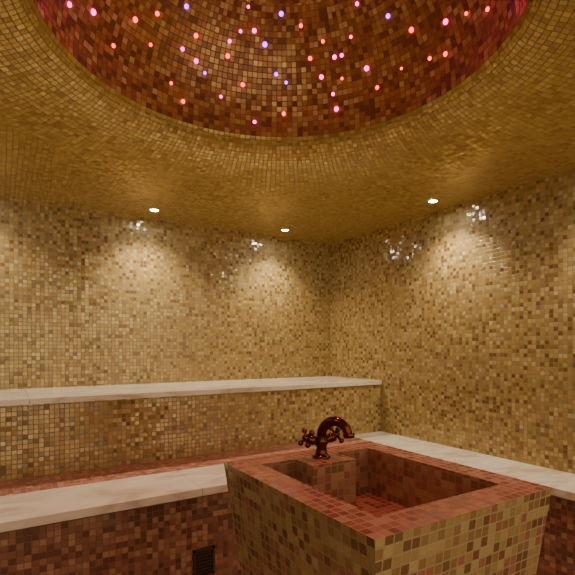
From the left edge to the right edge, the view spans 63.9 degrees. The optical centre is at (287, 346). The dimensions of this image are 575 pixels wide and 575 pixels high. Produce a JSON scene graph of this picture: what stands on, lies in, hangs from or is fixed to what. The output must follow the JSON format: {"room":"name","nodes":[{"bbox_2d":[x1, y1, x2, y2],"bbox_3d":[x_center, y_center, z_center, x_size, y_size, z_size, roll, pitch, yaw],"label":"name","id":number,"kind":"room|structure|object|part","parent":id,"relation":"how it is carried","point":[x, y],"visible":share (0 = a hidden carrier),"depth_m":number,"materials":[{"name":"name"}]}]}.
{"room":"spa","nodes":[
{"label":"spa","id":0,"kind":"room"},
{"bbox_2d":[0,197,329,389],"bbox_3d":[-1.297,0.120,3.908,4.293,2.420,0.120,0,0,-32],"label":"wall","id":1,"kind":"structure","parent":0,"point":[88,297],"depth_m":3.91,"materials":[{"name":"gold tile"}]},
{"bbox_2d":[0,0,574,244],"bbox_3d":[-0.022,-1.180,1.862,4.053,0.180,4.703,0,0,-32],"label":"ceiling","id":2,"kind":"structure","parent":0,"point":[68,138],"depth_m":2.73,"materials":[{"name":"gold tile"}]},
{"bbox_2d":[148,208,159,211],"bbox_3d":[-1.059,-1.087,3.665,0.092,0.007,0.092,0,0,-32],"label":"recessed light","id":3,"kind":"object","parent":2,"relation":"in","point":[149,209],"visible":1,"depth_m":3.66,"materials":[{"name":"silver metal"}]},
{"bbox_2d":[33,0,528,136],"bbox_3d":[-0.024,-1.660,1.866,1.850,0.780,1.850,0,0,-32],"label":"dome","id":4,"kind":"object","parent":2,"relation":"attached to","point":[142,73],"depth_m":2.50,"materials":[{"name":"brown tile"}]},
{"bbox_2d":[68,1,488,123],"bbox_3d":[0.008,-1.699,1.896,1.733,0.716,1.829,0,0,-32],"label":"lights","id":5,"kind":"object","parent":4,"relation":"attached to","point":[93,11],"visible":1,"depth_m":2.52,"materials":[{"name":"pink"}]},
{"bbox_2d":[426,199,438,203],"bbox_3d":[1.085,-1.087,3.439,0.092,0.007,0.092,0,0,-32],"label":"recessed light","id":6,"kind":"object","parent":2,"relation":"in","point":[431,201],"visible":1,"depth_m":3.43,"materials":[{"name":"silver metal"}]},
{"bbox_2d":[330,169,574,473],"bbox_3d":[1.749,0.120,2.966,0.120,2.420,4.703,0,0,-32],"label":"wall","id":7,"kind":"structure","parent":0,"point":[463,314],"depth_m":3.43,"materials":[{"name":"gold tile"}]},
{"bbox_3d":[-0.053,1.380,1.913,4.293,0.100,4.823,0,0,-32],"label":"floor","id":8,"kind":"structure","parent":0,"visible":0},
{"bbox_2d":[0,431,574,574],"bbox_3d":[0.180,1.055,1.538,4.053,0.550,3.940,0,0,-32],"label":"bench","id":9,"kind":"object","parent":8,"relation":"on","point":[147,518],"visible":0.51,"depth_m":2.51,"materials":[{"name":"brown tile"}]},
{"bbox_2d":[0,376,381,480],"bbox_3d":[-1.057,0.560,3.523,4.053,0.500,0.788,0,0,-32],"label":"bench","id":10,"kind":"object","parent":9,"relation":"on","point":[56,430],"visible":0.99,"depth_m":3.23,"materials":[{"name":"gold tile"}]},
{"bbox_2d":[193,545,214,574],"bbox_3d":[-0.467,1.202,2.577,0.125,0.155,0.012,0,0,-32],"label":"vent grille","id":11,"kind":"object","parent":9,"relation":"attached to","point":[203,558],"visible":1,"depth_m":2.58,"materials":[{"name":"grey metal"}]},
{"bbox_2d":[224,441,551,574],"bbox_3d":[0.273,0.870,1.494,0.692,0.920,0.782,0,0,-32],"label":"basin","id":12,"kind":"object","parent":8,"relation":"on","point":[368,508],"visible":1,"depth_m":1.30,"materials":[{"name":"brown tile"}]},
{"bbox_2d":[298,416,354,458],"bbox_3d":[0.150,0.331,1.678,0.174,0.157,0.161,0,0,-32],"label":"faucet","id":13,"kind":"object","parent":12,"relation":"on","point":[322,439],"visible":1,"depth_m":1.69,"materials":[{"name":"orange metal"}]},
{"bbox_3d":[0.170,0.298,1.685,0.143,0.091,0.037,0,0,35],"label":"spout","id":14,"kind":"part","parent":13,"relation":"part of","materials":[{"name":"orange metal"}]}
]}

